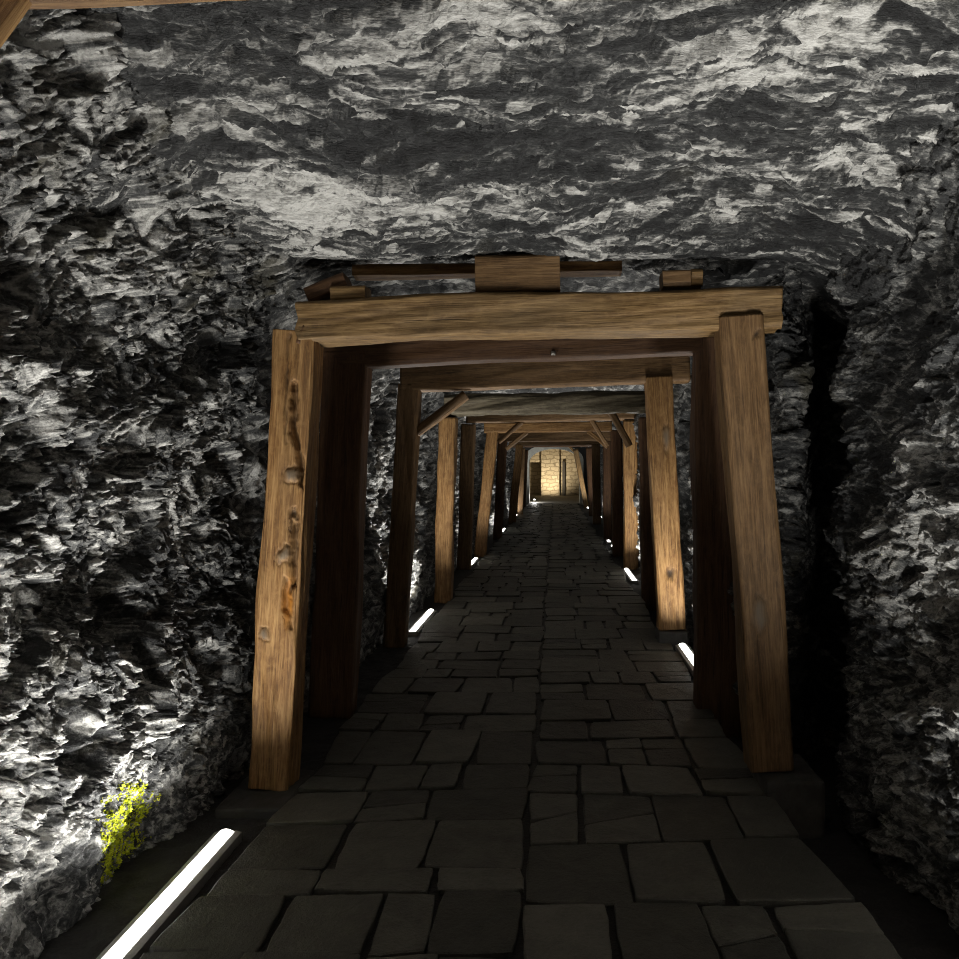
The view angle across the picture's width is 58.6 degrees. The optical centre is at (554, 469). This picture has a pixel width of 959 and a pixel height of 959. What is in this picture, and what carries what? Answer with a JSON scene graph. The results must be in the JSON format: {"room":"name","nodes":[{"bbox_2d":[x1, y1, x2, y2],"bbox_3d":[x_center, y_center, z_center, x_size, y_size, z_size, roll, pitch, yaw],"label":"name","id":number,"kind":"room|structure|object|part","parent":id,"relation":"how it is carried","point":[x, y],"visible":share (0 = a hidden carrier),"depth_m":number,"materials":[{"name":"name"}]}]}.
{"room":"underground passage","nodes":[
{"label":"underground passage","id":0,"kind":"room"},
{"bbox_2d":[0,9,524,958],"bbox_3d":[-1.523,0.150,19.297,0.949,3.240,41.797,0,0,0],"label":"wall","id":1,"kind":"structure","parent":0,"point":[134,356],"depth_m":3.42,"materials":[{"name":"grey stone"}]},
{"bbox_2d":[95,770,160,885],"bbox_3d":[-1.751,1.431,3.426,0.173,0.417,0.530,0,0,0],"label":"moss","id":2,"kind":"object","parent":1,"relation":"attached to","point":[115,841],"visible":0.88,"depth_m":3.40,"materials":[{"name":"yellow plant"}]},
{"bbox_2d":[38,508,523,958],"bbox_3d":[-1.650,1.635,19.459,0.900,0.035,42.117,0,0,0],"label":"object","id":3,"kind":"structure","parent":1,"relation":"attached to","point":[138,880],"depth_m":3.61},
{"bbox_2d":[96,829,241,958],"bbox_3d":[-1.435,1.599,2.910,0.118,0.066,1.644,0,0,0],"label":"floor light","id":4,"kind":"object","parent":3,"relation":"on","point":[136,939],"visible":1,"depth_m":3.14,"materials":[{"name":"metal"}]},
{"bbox_2d":[215,769,313,818],"bbox_3d":[-1.435,1.623,4.250,0.338,0.082,0.542,0,0,0],"label":"footing","id":5,"kind":"object","parent":3,"relation":"on","point":[242,802],"visible":0.57,"depth_m":4.07,"materials":[{"name":"grey stone"}]},
{"bbox_2d":[248,286,793,790],"bbox_3d":[-0.169,0.335,4.299,2.710,2.505,0.252,0,0,0],"label":"frame","id":6,"kind":"object","parent":5,"relation":"on","point":[738,319],"visible":1,"depth_m":4.20,"materials":[{"name":"brown wood"}]},
{"bbox_3d":[-1.359,0.445,4.296,0.231,2.277,0.228,3,0,0],"label":"post","id":7,"kind":"part","parent":6,"relation":"part of","materials":[{"name":"brown wood"}]},
{"bbox_2d":[303,272,351,300],"bbox_3d":[-1.151,-0.915,4.340,0.230,0.162,0.166,0,0,0],"label":"board","id":8,"kind":"object","parent":6,"relation":"on","point":[318,291],"visible":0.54,"depth_m":4.26,"materials":[{"name":"brown wood"}]},
{"bbox_2d":[330,285,370,299],"bbox_3d":[-1.034,-0.883,4.310,0.177,0.092,0.154,0,0,0],"label":"block","id":9,"kind":"object","parent":6,"relation":"on","point":[336,292],"visible":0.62,"depth_m":4.24,"materials":[{"name":"brown wood"}]},
{"bbox_2d":[475,254,559,291],"bbox_3d":[-0.187,-0.986,4.322,0.424,0.198,0.177,-1,0,0],"label":"block","id":10,"kind":"object","parent":6,"relation":"on","point":[517,272],"visible":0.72,"depth_m":4.24,"materials":[{"name":"brown wood"}]},
{"bbox_2d":[659,270,690,290],"bbox_3d":[0.608,-0.958,4.311,0.140,0.090,0.154,-2,0,0],"label":"block","id":11,"kind":"object","parent":6,"relation":"on","point":[669,280],"visible":0.91,"depth_m":4.24,"materials":[{"name":"brown wood"}]},
{"bbox_2d":[689,269,702,289],"bbox_3d":[0.711,-0.964,4.309,0.058,0.091,0.127,0,0,0],"label":"block","id":12,"kind":"object","parent":6,"relation":"on","point":[696,274],"visible":0.83,"depth_m":4.25,"materials":[{"name":"brown wood"}]},
{"bbox_3d":[1.001,0.362,4.285,0.239,2.255,0.214,-4,0,0],"label":"post","id":13,"kind":"part","parent":6,"relation":"part of","materials":[{"name":"brown wood"}]},
{"bbox_2d":[408,609,435,635],"bbox_3d":[-1.400,1.599,8.975,0.118,0.066,1.274,0,0,0],"label":"floor light","id":14,"kind":"object","parent":3,"relation":"on","point":[416,628],"visible":0.96,"depth_m":8.76,"materials":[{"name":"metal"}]},
{"bbox_2d":[410,609,433,630],"bbox_3d":[-1.400,1.576,8.975,0.064,0.020,1.250,0,0,0],"label":"diffuser","id":15,"kind":"object","parent":14,"relation":"attached to","point":[427,615],"depth_m":8.91,"materials":[{"name":"white plastic"}]},
{"bbox_2d":[471,557,478,567],"bbox_3d":[-1.420,1.599,14.725,0.118,0.066,1.074,0,0,0],"label":"floor light","id":16,"kind":"object","parent":3,"relation":"on","point":[474,561],"visible":0.71,"depth_m":14.67,"materials":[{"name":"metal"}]},
{"bbox_2d":[383,356,689,647],"bbox_3d":[-0.174,0.275,7.883,2.836,2.741,0.249,0,0,0],"label":"frame","id":17,"kind":"object","parent":3,"relation":"on","point":[658,375],"visible":0.91,"depth_m":7.80,"materials":[{"name":"brown wood"}]},
{"bbox_3d":[-1.415,0.425,7.900,0.216,2.433,0.215,3,0,0],"label":"post","id":18,"kind":"part","parent":17,"relation":"part of","materials":[{"name":"brown wood"}]},
{"bbox_3d":[1.012,0.302,7.869,0.268,2.325,0.221,-3,0,0],"label":"post","id":19,"kind":"part","parent":17,"relation":"part of","materials":[{"name":"brown wood"}]},
{"bbox_2d":[456,413,638,569],"bbox_3d":[-0.114,0.301,13.999,3.012,2.685,0.219,0,0,0],"label":"frame","id":20,"kind":"object","parent":3,"relation":"on","point":[468,431],"visible":0.8,"depth_m":13.90,"materials":[{"name":"brown wood"}]},
{"bbox_3d":[-1.459,0.444,14.001,0.253,2.394,0.210,2,0,0],"label":"post","id":21,"kind":"part","parent":20,"relation":"part of","materials":[{"name":"brown wood"}]},
{"bbox_3d":[1.246,0.411,14.000,0.254,2.458,0.217,0,0,0],"label":"post","id":22,"kind":"part","parent":20,"relation":"part of","materials":[{"name":"brown wood"}]},
{"bbox_2d":[474,421,622,556],"bbox_3d":[-0.114,0.366,16.101,2.834,2.572,0.217,0,0,0],"label":"frame","id":23,"kind":"object","parent":3,"relation":"on","point":[492,430],"visible":0.89,"depth_m":16.00,"materials":[{"name":"brown wood"}]},
{"bbox_3d":[-1.300,0.443,16.100,0.235,2.406,0.212,6,0,0],"label":"post","id":24,"kind":"part","parent":23,"relation":"part of","materials":[{"name":"brown wood"}]},
{"bbox_3d":[1.176,0.444,16.100,0.220,2.393,0.214,-1,0,0],"label":"post","id":25,"kind":"part","parent":23,"relation":"part of","materials":[{"name":"brown wood"}]},
{"bbox_2d":[63,0,958,446],"bbox_3d":[-0.001,-1.108,19.297,4.199,0.729,41.795,0,0,0],"label":"ceiling","id":26,"kind":"structure","parent":0,"point":[749,140],"depth_m":3.04,"materials":[{"name":"grey stone"}]},
{"bbox_2d":[352,261,621,280],"bbox_3d":[-0.354,-1.051,4.480,1.404,0.070,0.128,-1,0,0],"label":"board","id":27,"kind":"object","parent":26,"relation":"attached to","point":[429,271],"visible":0.62,"depth_m":4.42,"materials":[{"name":"brown wood"}]},
{"bbox_2d":[140,495,901,958],"bbox_3d":[0.000,1.730,26.698,8.000,0.360,56.604,0,0,0],"label":"floor","id":28,"kind":"structure","parent":0,"point":[539,775],"depth_m":3.83,"materials":[{"name":"grey stone"}]},
{"bbox_2d":[530,449,579,494],"bbox_3d":[-0.050,-0.130,52.900,4.700,3.600,1.800,0,0,0],"label":"wall","id":29,"kind":"structure","parent":0,"point":[572,487],"depth_m":51.99,"materials":[{"name":"beige stone"}]},
{"bbox_2d":[541,449,559,495],"bbox_3d":[-0.287,-0.029,51.851,1.162,3.244,0.445,0,0,0],"label":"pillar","id":30,"kind":"structure","parent":29,"relation":"attached to","point":[550,458],"depth_m":51.65,"materials":[{"name":"beige stone"}]},
{"bbox_2d":[562,461,564,494],"bbox_3d":[0.535,0.518,51.950,0.184,2.111,0.213,0,0,0],"label":"trim","id":31,"kind":"structure","parent":29,"relation":"attached to","point":[563,462],"depth_m":51.85,"materials":[{"name":"stone"}]},
{"bbox_2d":[525,447,588,504],"bbox_3d":[-0.050,-0.130,39.995,4.700,3.800,0.030,0,0,0],"label":"wall","id":32,"kind":"structure","parent":0,"point":[582,450],"depth_m":40.01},
{"bbox_2d":[526,447,582,504],"bbox_3d":[-0.090,0.270,40.450,2.860,3.000,0.900,0,0,0],"label":"trim","id":33,"kind":"structure","parent":32,"relation":"attached to","point":[531,452],"depth_m":40.00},
{"bbox_2d":[600,93,958,934],"bbox_3d":[1.520,0.210,19.484,0.796,3.360,42.141,0,0,0],"label":"wall","id":34,"kind":"structure","parent":0,"point":[864,416],"depth_m":3.97,"materials":[{"name":"grey stone"}]},
{"bbox_2d":[578,504,958,958],"bbox_3d":[1.615,1.701,19.459,1.250,0.174,42.117,0,0,0],"label":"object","id":35,"kind":"structure","parent":34,"relation":"attached to","point":[916,928],"depth_m":3.59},
{"bbox_2d":[0,0,240,47],"bbox_3d":[-0.040,0.364,1.201,3.125,2.826,0.217,0,0,0],"label":"frame","id":36,"kind":"object","parent":35,"relation":"on","point":[12,12],"visible":1,"depth_m":1.26,"materials":[{"name":"brown wood"}]},
{"bbox_2d":[308,337,740,737],"bbox_3d":[-0.134,0.389,5.687,3.004,2.773,0.245,0,0,0],"label":"frame","id":37,"kind":"object","parent":35,"relation":"on","point":[347,370],"visible":0.63,"depth_m":5.60,"materials":[{"name":"wood"}]},
{"bbox_3d":[-1.437,0.431,5.702,0.306,2.420,0.215,2,0,0],"label":"post","id":38,"kind":"part","parent":37,"relation":"part of","materials":[{"name":"brown wood"}]},
{"bbox_3d":[1.081,0.446,5.700,0.331,2.658,0.220,0,0,0],"label":"post","id":39,"kind":"part","parent":37,"relation":"part of","materials":[{"name":"brown wood"}]},
{"bbox_2d":[434,390,655,610],"bbox_3d":[-0.105,0.397,10.571,2.782,2.760,0.397,0,0,0],"label":"frame","id":40,"kind":"object","parent":35,"relation":"on","point":[592,402],"visible":0.88,"depth_m":10.40,"materials":[{"name":"brown wood"}]},
{"bbox_3d":[-1.355,0.496,10.501,0.242,2.289,0.229,2,0,0],"label":"post","id":41,"kind":"part","parent":40,"relation":"part of","materials":[{"name":"brown wood"}]},
{"bbox_3d":[1.160,0.563,10.501,0.232,2.424,0.213,-1,0,0],"label":"post","id":42,"kind":"part","parent":40,"relation":"part of","materials":[{"name":"brown wood"}]},
{"bbox_2d":[493,432,611,539],"bbox_3d":[-0.040,0.361,20.100,2.858,2.569,0.217,0,0,0],"label":"frame","id":43,"kind":"object","parent":35,"relation":"on","point":[557,436],"visible":0.8,"depth_m":20.00,"materials":[{"name":"brown wood"}]},
{"bbox_3d":[-1.295,0.467,20.102,0.229,2.349,0.214,3,0,0],"label":"post","id":44,"kind":"part","parent":43,"relation":"part of","materials":[{"name":"brown wood"}]},
{"bbox_3d":[1.234,0.467,20.100,0.213,2.346,0.212,-1,0,0],"label":"post","id":45,"kind":"part","parent":43,"relation":"part of","materials":[{"name":"brown wood"}]},
{"bbox_2d":[513,445,592,515],"bbox_3d":[-0.018,0.274,30.101,2.933,2.742,0.217,0,0,0],"label":"frame","id":46,"kind":"object","parent":35,"relation":"on","point":[588,447],"visible":0.52,"depth_m":30.00,"materials":[{"name":"brown wood"}]},
{"bbox_3d":[-1.198,0.432,30.101,0.219,2.418,0.216,2,0,0],"label":"post","id":47,"kind":"part","parent":46,"relation":"part of","materials":[{"name":"brown wood"}]},
{"bbox_3d":[1.255,0.414,30.102,0.237,2.454,0.216,-3,0,0],"label":"post","id":48,"kind":"part","parent":46,"relation":"part of","materials":[{"name":"brown wood"}]},
{"bbox_2d":[508,441,600,524],"bbox_3d":[0.030,0.316,25.610,2.884,2.671,0.238,0,0,0],"label":"frame","id":49,"kind":"object","parent":35,"relation":"on","point":[596,479],"visible":0.78,"depth_m":25.50,"materials":[{"name":"brown wood"}]},
{"bbox_3d":[-1.184,0.430,25.609,0.250,2.431,0.235,5,0,0],"label":"post","id":50,"kind":"part","parent":49,"relation":"part of","materials":[{"name":"brown wood"}]},
{"bbox_3d":[1.246,0.430,25.609,0.257,2.420,0.230,-1,0,0],"label":"post","id":51,"kind":"part","parent":49,"relation":"part of","materials":[{"name":"brown wood"}]},
{"bbox_2d":[523,447,588,507],"bbox_3d":[-0.064,0.194,36.100,3.094,2.933,0.213,0,0,0],"label":"frame","id":52,"kind":"object","parent":35,"relation":"on","point":[575,451],"visible":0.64,"depth_m":36.00,"materials":[{"name":"brown wood"}]},
{"bbox_3d":[-1.287,0.397,36.100,0.201,2.490,0.209,3,0,0],"label":"post","id":53,"kind":"part","parent":52,"relation":"part of","materials":[{"name":"brown wood"}]},
{"bbox_3d":[1.108,0.375,36.100,0.226,2.574,0.213,-11,0,0],"label":"post","id":54,"kind":"part","parent":52,"relation":"part of","materials":[{"name":"brown wood"}]},
{"bbox_2d":[623,568,638,583],"bbox_3d":[1.130,1.587,12.800,0.118,0.066,1.424,0,0,0],"label":"floor light","id":55,"kind":"object","parent":35,"relation":"on","point":[629,575],"visible":0.99,"depth_m":12.46,"materials":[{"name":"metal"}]},
{"bbox_2d":[625,568,636,580],"bbox_3d":[1.130,1.564,12.800,0.064,0.020,1.400,0,0,0],"label":"diffuser","id":56,"kind":"object","parent":55,"relation":"attached to","point":[629,575],"depth_m":12.65,"materials":[{"name":"white plastic"}]},
{"bbox_2d":[655,627,687,651],"bbox_3d":[1.075,1.631,7.870,0.277,0.325,0.308,0,0,0],"label":"footing","id":57,"kind":"object","parent":35,"relation":"on","point":[675,637],"visible":0.41,"depth_m":7.72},
{"bbox_2d":[675,643,693,675],"bbox_3d":[1.122,1.557,7.000,0.118,0.066,1.024,0,0,0],"label":"floor light","id":58,"kind":"object","parent":35,"relation":"on","point":[687,654],"visible":0.54,"depth_m":7.09,"materials":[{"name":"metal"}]},
{"bbox_2d":[679,643,693,665],"bbox_3d":[1.122,1.534,7.000,0.064,0.020,1.000,0,0,0],"label":"diffuser","id":59,"kind":"object","parent":58,"relation":"attached to","point":[687,654],"depth_m":7.10,"materials":[{"name":"white plastic"}]},
{"bbox_2d":[747,754,824,838],"bbox_3d":[1.158,1.644,4.294,0.293,0.298,0.416,0,0,0],"label":"footing","id":60,"kind":"object","parent":35,"relation":"on","point":[800,792],"visible":0.62,"depth_m":4.09,"materials":[{"name":"grey stone"}]}
]}

